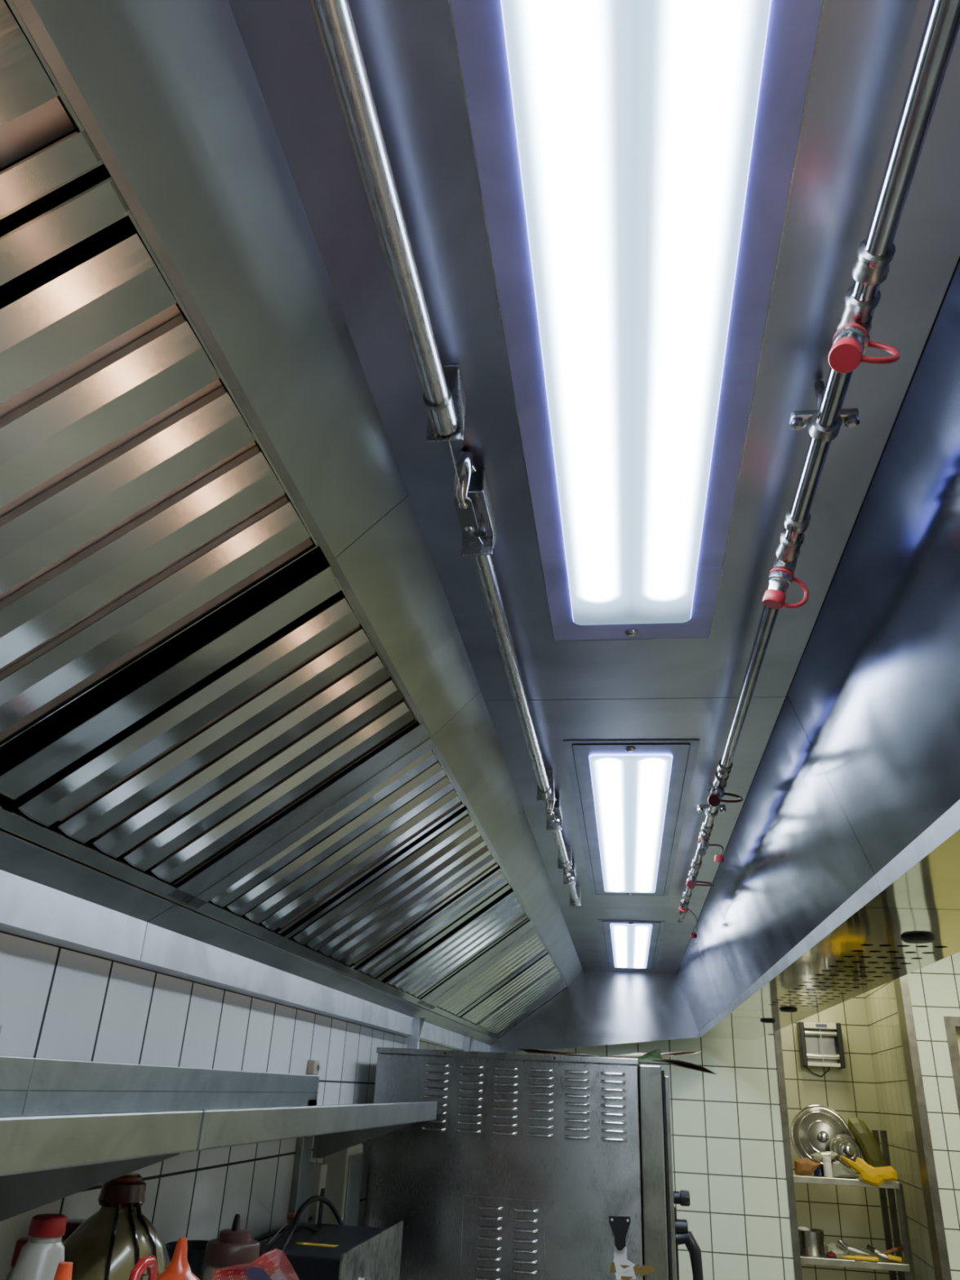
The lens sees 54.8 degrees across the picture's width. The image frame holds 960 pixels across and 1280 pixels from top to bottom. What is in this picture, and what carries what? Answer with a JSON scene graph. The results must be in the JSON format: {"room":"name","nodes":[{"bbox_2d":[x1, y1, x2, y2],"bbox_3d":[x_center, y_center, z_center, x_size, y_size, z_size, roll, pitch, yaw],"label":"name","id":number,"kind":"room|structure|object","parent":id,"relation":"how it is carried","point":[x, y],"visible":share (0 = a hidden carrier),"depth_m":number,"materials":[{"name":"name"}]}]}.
{"room":"commercial kitchen","nodes":[
{"label":"commercial kitchen","id":0,"kind":"room"},
{"bbox_2d":[0,930,457,1279],"bbox_3d":[-0.697,1.074,1.779,0.150,2.850,9.100,-1,-26,9],"label":"wall","id":1,"kind":"structure","parent":0,"point":[57,1002],"depth_m":1.90,"materials":[{"name":"tile"}]},
{"bbox_2d":[0,1055,202,1222],"bbox_3d":[-0.702,0.238,0.342,0.300,0.214,2.216,-1,-26,9],"label":"wall shelf","id":2,"kind":"object","parent":1,"relation":"attached to","point":[48,1158],"visible":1,"depth_m":1.17,"materials":[{"name":"metal"}]},
{"bbox_2d":[21,1057,436,1158],"bbox_3d":[-0.415,1.118,2.132,0.300,0.214,1.814,-1,-26,9],"label":"wall shelf","id":3,"kind":"object","parent":1,"relation":"attached to","point":[238,1108],"visible":0.8,"depth_m":1.75,"materials":[{"name":"metal"}]},
{"bbox_2d":[253,1216,312,1240],"bbox_3d":[-0.503,1.524,2.399,0.008,0.010,0.446,-1,-26,9],"label":"power cable","id":4,"kind":"object","parent":1,"relation":"attached to","point":[285,1228],"visible":0.69,"depth_m":2.30,"materials":[{"name":"black rubber"}]},
{"bbox_2d":[287,1212,296,1219],"bbox_3d":[-0.499,1.528,2.456,0.024,0.018,0.018,-1,-26,9],"label":"plug","id":5,"kind":"object","parent":1,"relation":"attached to","point":[291,1215],"visible":0.73,"depth_m":2.45,"materials":[{"name":"brown plastic"}]},
{"bbox_2d":[286,1099,315,1233],"bbox_3d":[-0.504,1.820,2.381,0.020,1.149,0.125,-1,-26,9],"label":"wall post","id":6,"kind":"object","parent":1,"relation":"attached to","point":[303,1170],"visible":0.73,"depth_m":2.52,"materials":[{"name":"metal"}]},
{"bbox_2d":[306,1059,319,1075],"bbox_3d":[-0.474,1.221,2.645,0.027,0.038,0.050,-1,-26,9],"label":"wall socket","id":7,"kind":"object","parent":1,"relation":"attached to","point":[313,1066],"visible":1,"depth_m":2.63,"materials":[{"name":"beige plastic"}]},
{"bbox_2d":[307,1163,327,1225],"bbox_3d":[-0.467,1.646,2.609,0.034,0.297,0.060,-1,-26,9],"label":"duct","id":8,"kind":"object","parent":1,"relation":"attached to","point":[318,1184],"visible":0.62,"depth_m":2.62,"materials":[{"name":"beige plastic"}]},
{"bbox_2d":[321,1143,364,1226],"bbox_3d":[-0.417,1.663,2.779,0.082,0.265,0.170,-1,-26,9],"label":"switch box","id":9,"kind":"object","parent":1,"relation":"attached to","point":[344,1167],"visible":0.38,"depth_m":2.73,"materials":[{"name":"beige plastic"}]},
{"bbox_2d":[406,1017,425,1048],"bbox_3d":[-0.270,1.583,3.704,0.099,0.134,0.034,-1,-26,9],"label":"support post","id":10,"kind":"object","parent":1,"relation":"attached to","point":[413,1040],"visible":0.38,"depth_m":3.69,"materials":[{"name":"metal"}]},
{"bbox_2d":[461,1035,473,1051],"bbox_3d":[-0.082,2.159,4.877,0.099,0.134,0.034,-1,-26,9],"label":"support post","id":11,"kind":"object","parent":1,"relation":"attached to","point":[468,1040],"visible":0.36,"depth_m":4.87,"materials":[{"name":"metal"}]},
{"bbox_2d":[0,0,959,1052],"bbox_3d":[0.295,0.402,2.379,1.662,1.025,7.862,-1,-26,9],"label":"extractor hood","id":12,"kind":"object","parent":1,"relation":"attached to","point":[220,126],"depth_m":1.20,"materials":[{"name":"metal"}]},
{"bbox_2d":[0,0,103,219],"bbox_3d":[-0.540,-0.328,0.426,0.448,0.340,0.510,-1,-26,9],"label":"filter","id":13,"kind":"object","parent":12,"relation":"on","point":[32,114],"visible":1,"depth_m":0.65,"materials":[{"name":"metal"}]},
{"bbox_2d":[0,164,319,746],"bbox_3d":[-0.465,-0.095,0.900,0.448,0.340,0.533,-1,-26,9],"label":"filter","id":14,"kind":"object","parent":12,"relation":"on","point":[140,500],"visible":0.97,"depth_m":0.91,"materials":[{"name":"metal"}]},
{"bbox_2d":[0,550,417,885],"bbox_3d":[-0.380,0.165,1.429,0.448,0.340,0.578,-1,-26,9],"label":"filter","id":15,"kind":"object","parent":12,"relation":"on","point":[169,794],"visible":0.99,"depth_m":1.34,"materials":[{"name":"metal"}]},
{"bbox_2d":[208,748,465,934],"bbox_3d":[-0.290,0.438,1.985,0.448,0.340,0.412,-1,-26,9],"label":"filter","id":16,"kind":"object","parent":12,"relation":"on","point":[352,843],"visible":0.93,"depth_m":1.96,"materials":[{"name":"metal"}]},
{"bbox_2d":[310,0,458,435],"bbox_3d":[-0.202,-0.738,0.000,0.031,0.031,2.302,-1,-26,9],"label":"conduit pipe","id":17,"kind":"object","parent":12,"relation":"attached to","point":[334,19],"visible":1,"depth_m":0.75,"materials":[{"name":"metal"}]},
{"bbox_2d":[280,805,498,968],"bbox_3d":[-0.213,0.675,2.469,0.448,0.340,0.613,-1,-26,9],"label":"filter","id":18,"kind":"object","parent":12,"relation":"on","point":[380,906],"visible":0.95,"depth_m":2.40,"materials":[{"name":"metal"}]},
{"bbox_2d":[353,865,511,981],"bbox_3d":[-0.143,0.890,2.906,0.448,0.340,0.298,-1,-26,9],"label":"filter","id":19,"kind":"object","parent":12,"relation":"on","point":[491,886],"visible":0.88,"depth_m":2.88,"materials":[{"name":"metal"}]},
{"bbox_2d":[381,887,528,999],"bbox_3d":[-0.073,1.104,3.342,0.448,0.340,0.558,-1,-26,9],"label":"filter","id":20,"kind":"object","parent":12,"relation":"on","point":[504,914],"visible":0.96,"depth_m":3.28,"materials":[{"name":"metal"}]},
{"bbox_2d":[436,933,547,1017],"bbox_3d":[0.058,1.506,4.160,0.448,0.340,0.595,-1,-26,9],"label":"filter","id":21,"kind":"object","parent":12,"relation":"on","point":[533,948],"visible":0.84,"depth_m":4.14,"materials":[{"name":"metal"}]},
{"bbox_2d":[459,952,555,1025],"bbox_3d":[0.145,1.771,4.701,0.448,0.340,0.538,-1,-26,9],"label":"filter","id":22,"kind":"object","parent":12,"relation":"on","point":[544,964],"visible":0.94,"depth_m":4.66,"materials":[{"name":"metal"}]},
{"bbox_2d":[471,555,551,798],"bbox_3d":[0.080,0.124,1.756,0.031,0.031,1.150,-1,-26,9],"label":"conduit pipe","id":23,"kind":"object","parent":12,"relation":"attached to","point":[483,565],"visible":1,"depth_m":1.55,"materials":[{"name":"metal"}]},
{"bbox_2d":[477,966,567,1035],"bbox_3d":[0.257,2.115,5.400,0.448,0.340,0.925,-1,-26,9],"label":"filter","id":24,"kind":"object","parent":12,"relation":"on","point":[520,1006],"visible":0.94,"depth_m":5.31,"materials":[{"name":"metal"}]},
{"bbox_2d":[551,830,569,867],"bbox_3d":[0.237,0.608,2.741,0.031,0.031,0.472,-1,-26,9],"label":"conduit pipe","id":25,"kind":"object","parent":12,"relation":"attached to","point":[563,858],"visible":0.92,"depth_m":2.73,"materials":[{"name":"metal"}]},
{"bbox_2d":[567,884,579,904],"bbox_3d":[0.336,0.911,3.358,0.031,0.031,0.382,-1,-26,9],"label":"conduit pipe","id":26,"kind":"object","parent":12,"relation":"attached to","point":[575,900],"visible":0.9,"depth_m":3.37,"materials":[{"name":"metal"}]},
{"bbox_2d":[597,920,664,969],"bbox_3d":[0.800,1.611,4.922,0.296,0.070,1.770,-1,-26,9],"label":"hood light","id":27,"kind":"object","parent":12,"relation":"attached to","point":[626,944],"visible":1,"depth_m":4.69,"materials":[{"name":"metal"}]},
{"bbox_2d":[563,739,699,896],"bbox_3d":[0.457,0.582,2.826,0.296,0.070,1.770,-1,-26,9],"label":"hood light","id":28,"kind":"object","parent":12,"relation":"attached to","point":[630,797],"visible":1,"depth_m":2.48,"materials":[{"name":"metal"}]},
{"bbox_2d":[448,0,825,641],"bbox_3d":[0.135,-0.405,0.817,0.263,0.070,1.732,-1,-26,9],"label":"hood light","id":29,"kind":"object","parent":12,"relation":"attached to","point":[635,161],"visible":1,"depth_m":0.85,"materials":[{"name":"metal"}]},
{"bbox_2d":[697,788,725,817],"bbox_3d":[0.574,0.405,2.298,0.069,0.071,0.018,-1,-26,9],"label":"clamp","id":30,"kind":"object","parent":12,"relation":"attached to","point":[722,807],"visible":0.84,"depth_m":2.29,"materials":[{"name":"metal"}]},
{"bbox_2d":[677,0,959,917],"bbox_3d":[0.409,-0.079,1.267,0.029,0.029,5.300,-1,-26,9],"label":"pipe","id":31,"kind":"object","parent":12,"relation":"attached to","point":[875,253],"visible":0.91,"depth_m":0.78,"materials":[{"name":"silver metal"}]},
{"bbox_2d":[676,900,697,937],"bbox_3d":[0.809,1.083,3.567,0.057,0.070,0.552,-6,-27,17],"label":"spray nozzle","id":32,"kind":"object","parent":31,"relation":"attached to","point":[683,908],"visible":0.98,"depth_m":3.37,"materials":[{"name":"metal"}]},
{"bbox_2d":[686,876,714,888],"bbox_3d":[0.690,0.763,2.916,0.088,0.067,0.146,-1,-26,9],"label":"spray nozzle","id":33,"kind":"object","parent":31,"relation":"attached to","point":[691,882],"visible":0.98,"depth_m":2.86,"materials":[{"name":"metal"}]},
{"bbox_2d":[697,838,724,862],"bbox_3d":[0.620,0.556,2.489,0.071,0.076,0.070,-1,-26,9],"label":"spray nozzle","id":34,"kind":"object","parent":31,"relation":"attached to","point":[703,845],"visible":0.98,"depth_m":2.48,"materials":[{"name":"metal"}]},
{"bbox_2d":[707,786,742,806],"bbox_3d":[0.545,0.342,2.049,0.072,0.078,0.113,-7,-27,19],"label":"spray nozzle","id":35,"kind":"object","parent":31,"relation":"attached to","point":[717,793],"visible":0.98,"depth_m":2.01,"materials":[{"name":"metal"}]},
{"bbox_2d":[762,557,808,608],"bbox_3d":[0.394,-0.077,1.198,0.059,0.075,0.033,-1,-26,9],"label":"spray nozzle","id":36,"kind":"object","parent":31,"relation":"attached to","point":[781,577],"visible":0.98,"depth_m":1.19,"materials":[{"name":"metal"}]},
{"bbox_2d":[827,323,900,373],"bbox_3d":[0.329,-0.263,0.818,0.062,0.079,0.050,14,-28,-22],"label":"spray nozzle","id":37,"kind":"object","parent":31,"relation":"attached to","point":[850,343],"visible":1,"depth_m":0.80,"materials":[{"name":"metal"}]},
{"bbox_2d":[789,380,859,441],"bbox_3d":[0.362,-0.243,0.979,0.069,0.071,0.018,-1,-26,9],"label":"clamp","id":38,"kind":"object","parent":12,"relation":"attached to","point":[798,420],"visible":0.87,"depth_m":0.97,"materials":[{"name":"metal"}]},
{"bbox_2d":[498,951,959,1279],"bbox_3d":[2.088,3.046,5.570,4.450,2.850,0.150,-1,-26,9],"label":"wall","id":39,"kind":"structure","parent":0,"point":[728,1153],"depth_m":5.57,"materials":[{"name":"tile"}]},
{"bbox_2d":[773,1029,802,1279],"bbox_3d":[1.846,3.050,5.603,0.040,2.850,0.156,-1,-26,9],"label":"trim","id":40,"kind":"structure","parent":39,"relation":"attached to","point":[780,1072],"depth_m":5.50,"materials":[{"name":"metal"}]},
{"bbox_2d":[943,1016,959,1117],"bbox_3d":[3.275,3.324,5.242,0.918,2.175,0.172,-1,-26,9],"label":"door","id":41,"kind":"structure","parent":39,"relation":"in","point":[952,1024],"depth_m":5.63,"materials":[{"name":"metal"}]},
{"bbox_2d":[780,993,897,1279],"bbox_3d":[2.483,3.653,6.784,1.155,2.850,0.150,-1,-26,9],"label":"wall","id":42,"kind":"structure","parent":0,"point":[851,1215],"depth_m":6.77,"materials":[{"name":"tile"}]},
{"bbox_2d":[796,1021,845,1077],"bbox_3d":[2.547,3.057,6.913,0.301,0.372,0.118,-1,-26,9],"label":"dispenser","id":43,"kind":"object","parent":42,"relation":"attached to","point":[820,1044],"depth_m":6.92,"materials":[{"name":"silver plastic"}]},
{"bbox_2d":[863,980,935,1279],"bbox_3d":[2.836,3.338,6.095,0.188,2.850,1.258,-2,-26,11],"label":"wall","id":44,"kind":"structure","parent":0,"point":[895,1115],"depth_m":6.06,"materials":[{"name":"tile"}]},
{"bbox_2d":[893,974,951,1279],"bbox_3d":[2.636,3.033,5.485,0.048,2.850,0.156,-1,-26,9],"label":"trim","id":45,"kind":"structure","parent":44,"relation":"attached to","point":[938,1243],"depth_m":5.49,"materials":[{"name":"metal"}]},
{"bbox_3d":[1.550,2.703,1.520,4.700,0.100,11.100,-1,-26,9],"label":"floor","id":46,"kind":"structure","parent":0,"visible":0},
{"bbox_2d":[363,1047,703,1279],"bbox_3d":[0.192,2.341,3.048,1.035,1.755,0.947,-1,-26,9],"label":"oven","id":47,"kind":"object","parent":46,"relation":"on","point":[528,1166],"visible":0.97,"depth_m":2.88,"materials":[{"name":"metal"}]},
{"bbox_2d":[518,1048,597,1057],"bbox_3d":[0.278,1.466,3.287,0.291,0.020,0.052,0,-26,7],"label":"dry leaf","id":48,"kind":"object","parent":47,"relation":"on","point":[527,1051],"visible":0.88,"depth_m":3.29,"materials":[{"name":"brown plant"}]},
{"bbox_2d":[637,1049,662,1060],"bbox_3d":[0.578,1.406,3.141,0.086,0.035,0.026,-6,-27,18],"label":"greens","id":49,"kind":"object","parent":47,"relation":"on","point":[654,1055],"visible":0.89,"depth_m":3.14,"materials":[{"name":"green plant"}]},
{"bbox_2d":[607,1051,701,1058],"bbox_3d":[0.581,1.411,3.151,0.343,0.036,0.050,-1,-26,9],"label":"dry leaf","id":50,"kind":"object","parent":47,"relation":"on","point":[634,1055],"visible":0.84,"depth_m":3.15,"materials":[{"name":"beige plant"}]},
{"bbox_2d":[651,1058,715,1074],"bbox_3d":[0.673,1.405,3.051,0.216,0.040,0.057,-1,-26,9],"label":"dry leaf","id":51,"kind":"object","parent":47,"relation":"on","point":[673,1062],"visible":1,"depth_m":3.05,"materials":[{"name":"brown plant"}]},
{"bbox_2d":[792,1129,915,1279],"bbox_3d":[2.295,3.941,5.864,0.738,1.515,0.512,-1,-26,9],"label":"rack","id":52,"kind":"object","parent":46,"relation":"on","point":[883,1264],"visible":0.47,"depth_m":5.82,"materials":[{"name":"silver metal"}]},
{"bbox_2d":[794,1157,820,1175],"bbox_3d":[2.106,3.382,5.948,0.169,0.099,0.076,-1,-26,9],"label":"paper bag","id":53,"kind":"object","parent":52,"relation":"on","point":[804,1166],"visible":1,"depth_m":5.92,"materials":[{"name":"brown paper"}]},
{"bbox_2d":[797,1226,826,1256],"bbox_3d":[2.089,3.796,5.860,0.180,0.148,0.180,-1,-26,9],"label":"steel container","id":54,"kind":"object","parent":52,"relation":"on","point":[811,1241],"visible":0.83,"depth_m":5.79,"materials":[{"name":"silver metal"}]},
{"bbox_2d":[813,1164,823,1176],"bbox_3d":[2.190,3.424,5.982,0.072,0.066,0.072,-1,-26,9],"label":"canister","id":55,"kind":"object","parent":52,"relation":"on","point":[819,1171],"visible":0.61,"depth_m":5.95,"materials":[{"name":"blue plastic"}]},
{"bbox_2d":[810,1151,838,1163],"bbox_3d":[2.234,3.356,6.008,0.178,0.078,0.076,-1,-26,9],"label":"plastic wrap","id":56,"kind":"object","parent":55,"relation":"on","point":[817,1157],"visible":0.88,"depth_m":5.99,"materials":[{"name":"white plastic"}]},
{"bbox_2d":[790,1105,853,1172],"bbox_3d":[2.303,3.351,6.228,0.410,0.400,0.127,-1,-26,9],"label":"lid","id":57,"kind":"object","parent":52,"relation":"on","point":[813,1128],"visible":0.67,"depth_m":6.25,"materials":[{"name":"silver metal"}]},
{"bbox_2d":[822,1156,832,1177],"bbox_3d":[2.225,3.375,5.932,0.054,0.113,0.054,-1,-26,9],"label":"jar","id":58,"kind":"object","parent":52,"relation":"on","point":[827,1166],"visible":1,"depth_m":5.92,"materials":[{"name":"plastic"}]},
{"bbox_2d":[826,1251,836,1257],"bbox_3d":[2.170,3.795,5.723,0.064,0.035,0.057,-1,-26,9],"label":"cloth","id":59,"kind":"object","parent":52,"relation":"on","point":[830,1254],"visible":1,"depth_m":5.70,"materials":[{"name":"red fabric"}]},
{"bbox_2d":[825,1242,850,1254],"bbox_3d":[2.276,3.880,5.890,0.152,0.076,0.057,-1,-26,9],"label":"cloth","id":60,"kind":"object","parent":52,"relation":"on","point":[837,1249],"visible":0.77,"depth_m":5.87,"materials":[{"name":"white fabric"}]},
{"bbox_2d":[832,1160,858,1178],"bbox_3d":[2.327,3.376,5.904,0.165,0.094,0.076,-1,-26,9],"label":"plastic wrap","id":61,"kind":"object","parent":52,"relation":"on","point":[839,1170],"visible":1,"depth_m":5.88,"materials":[{"name":"white plastic"}]},
{"bbox_2d":[829,1133,862,1169],"bbox_3d":[2.396,3.345,6.052,0.208,0.201,0.116,-1,-26,9],"label":"lid","id":62,"kind":"object","parent":52,"relation":"on","point":[844,1145],"visible":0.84,"depth_m":6.05,"materials":[{"name":"silver metal"}]},
{"bbox_2d":[837,1239,870,1255],"bbox_3d":[2.358,3.830,5.845,0.188,0.076,0.029,-1,-26,9],"label":"kitchen knife","id":63,"kind":"object","parent":52,"relation":"on","point":[840,1242],"visible":1,"depth_m":5.84,"materials":[{"name":"metal"}]},
{"bbox_2d":[841,1255,878,1262],"bbox_3d":[2.318,3.774,5.654,0.212,0.028,0.028,-1,-26,9],"label":"kitchen knife","id":64,"kind":"object","parent":52,"relation":"on","point":[872,1259],"visible":1,"depth_m":5.64,"materials":[{"name":"yellow plastic"}]},
{"bbox_2d":[847,1117,888,1167],"bbox_3d":[2.549,3.332,6.081,0.231,0.348,0.095,-1,-26,9],"label":"bag","id":65,"kind":"object","parent":52,"relation":"on","point":[872,1153],"visible":0.86,"depth_m":6.06,"materials":[{"name":"green plastic"}]},
{"bbox_2d":[840,1155,897,1186],"bbox_3d":[2.441,3.337,5.815,0.337,0.156,0.048,-1,-26,9],"label":"glove","id":66,"kind":"object","parent":52,"relation":"on","point":[868,1174],"visible":1,"depth_m":5.79,"materials":[{"name":"yellow rubber"}]},
{"bbox_2d":[866,1244,882,1253],"bbox_3d":[2.504,3.859,5.864,0.109,0.049,0.028,-1,-26,9],"label":"kitchen knife","id":67,"kind":"object","parent":52,"relation":"on","point":[868,1247],"visible":0.87,"depth_m":5.86,"materials":[{"name":"silver plastic"}]},
{"bbox_2d":[877,1253,902,1262],"bbox_3d":[2.513,3.789,5.683,0.139,0.040,0.028,-1,-26,9],"label":"kitchen knife","id":68,"kind":"object","parent":52,"relation":"on","point":[891,1257],"visible":1,"depth_m":5.67,"materials":[{"name":"yellow plastic"}]},
{"bbox_2d":[882,1245,903,1254],"bbox_3d":[2.567,3.802,5.769,0.148,0.059,0.028,-1,-26,9],"label":"kitchen knife","id":69,"kind":"object","parent":52,"relation":"on","point":[895,1250],"visible":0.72,"depth_m":5.76,"materials":[{"name":"brown wood"}]},
{"bbox_3d":[-0.489,1.535,0.732,0.548,1.130,3.700,-1,-26,9],"label":"countertop","id":70,"kind":"structure","parent":46,"relation":"on","visible":0},
{"bbox_2d":[5,1236,29,1279],"bbox_3d":[-0.612,0.947,1.183,0.060,0.308,0.060,-1,-26,9],"label":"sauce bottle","id":71,"kind":"object","parent":70,"relation":"on","point":[20,1242],"visible":0.27,"depth_m":1.23,"materials":[{"name":"plastic"}]},
{"bbox_2d":[9,1213,66,1279],"bbox_3d":[-0.502,0.826,0.985,0.084,0.365,0.084,-1,-26,9],"label":"sauce bottle","id":72,"kind":"object","parent":70,"relation":"on","point":[39,1259],"visible":1,"depth_m":1.04,"materials":[{"name":"plastic"}]},
{"bbox_2d":[53,1262,73,1279],"bbox_3d":[-0.378,0.719,0.749,0.071,0.362,0.071,-1,-26,9],"label":"squeeze bottle","id":73,"kind":"object","parent":70,"relation":"on","point":[64,1269],"visible":1,"depth_m":0.82,"materials":[{"name":"orange plastic"}]},
{"bbox_2d":[61,1218,85,1243],"bbox_3d":[-0.645,1.056,1.403,0.057,0.300,0.057,-1,-26,9],"label":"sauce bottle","id":74,"kind":"object","parent":70,"relation":"on","point":[72,1224],"visible":0.2,"depth_m":1.44,"materials":[{"name":"plastic"}]},
{"bbox_2d":[62,1173,167,1279],"bbox_3d":[-0.538,0.965,1.296,0.185,0.380,0.169,-13,-30,29],"label":"jug","id":75,"kind":"object","parent":70,"relation":"on","point":[108,1245],"visible":0.86,"depth_m":1.31,"materials":[{"name":"plastic"}]},
{"bbox_2d":[128,1254,157,1279],"bbox_3d":[-0.400,0.865,1.009,0.018,0.324,0.066,-1,-26,9],"label":"tool","id":76,"kind":"object","parent":70,"relation":"on","point":[148,1263],"visible":1,"depth_m":1.07,"materials":[{"name":"plastic"}]},
{"bbox_2d":[156,1237,199,1279],"bbox_3d":[-0.409,0.952,1.184,0.071,0.318,0.071,-1,-26,9],"label":"squeeze bottle","id":77,"kind":"object","parent":70,"relation":"on","point":[179,1268],"visible":1,"depth_m":1.23,"materials":[{"name":"orange plastic"}]},
{"bbox_2d":[165,1240,208,1279],"bbox_3d":[-0.551,1.269,1.743,0.120,0.221,0.120,-1,-26,9],"label":"container","id":78,"kind":"object","parent":70,"relation":"on","point":[196,1248],"visible":0.41,"depth_m":1.74,"materials":[{"name":"plastic"}]},
{"bbox_2d":[201,1213,260,1279],"bbox_3d":[-0.455,1.193,1.652,0.097,0.288,0.097,-1,-26,9],"label":"squeeze bottle","id":79,"kind":"object","parent":70,"relation":"on","point":[234,1246],"visible":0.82,"depth_m":1.66,"materials":[{"name":"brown plastic"}]},
{"bbox_2d":[212,1248,299,1279],"bbox_3d":[-0.338,1.079,1.396,0.073,0.281,0.462,-1,-26,9],"label":"snack packet","id":80,"kind":"object","parent":70,"relation":"on","point":[273,1264],"visible":1,"depth_m":1.38,"materials":[{"name":"red plastic"}]},
{"bbox_2d":[258,1220,403,1279],"bbox_3d":[-0.369,1.580,2.311,0.243,0.172,0.620,-1,-26,9],"label":"box","id":81,"kind":"object","parent":70,"relation":"on","point":[335,1251],"visible":0.92,"depth_m":2.26,"materials":[{"name":"metal"}]},
{"bbox_2d":[266,1223,288,1244],"bbox_3d":[-0.505,1.441,2.231,0.003,0.038,0.233,-1,-26,9],"label":"power cable","id":82,"kind":"object","parent":81,"relation":"attached to","point":[276,1234],"visible":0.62,"depth_m":2.27,"materials":[{"name":"white plastic"}]},
{"bbox_2d":[262,1222,319,1254],"bbox_3d":[-0.450,1.499,2.318,0.011,0.078,0.552,-1,-26,9],"label":"power cable","id":83,"kind":"object","parent":81,"relation":"attached to","point":[303,1225],"visible":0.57,"depth_m":2.22,"materials":[{"name":"black rubber"}]},
{"bbox_2d":[279,1195,344,1251],"bbox_3d":[-0.423,1.503,2.364,0.012,0.150,0.731,-1,-26,9],"label":"power cable","id":84,"kind":"object","parent":81,"relation":"attached to","point":[320,1198],"visible":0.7,"depth_m":2.29,"materials":[{"name":"black rubber"}]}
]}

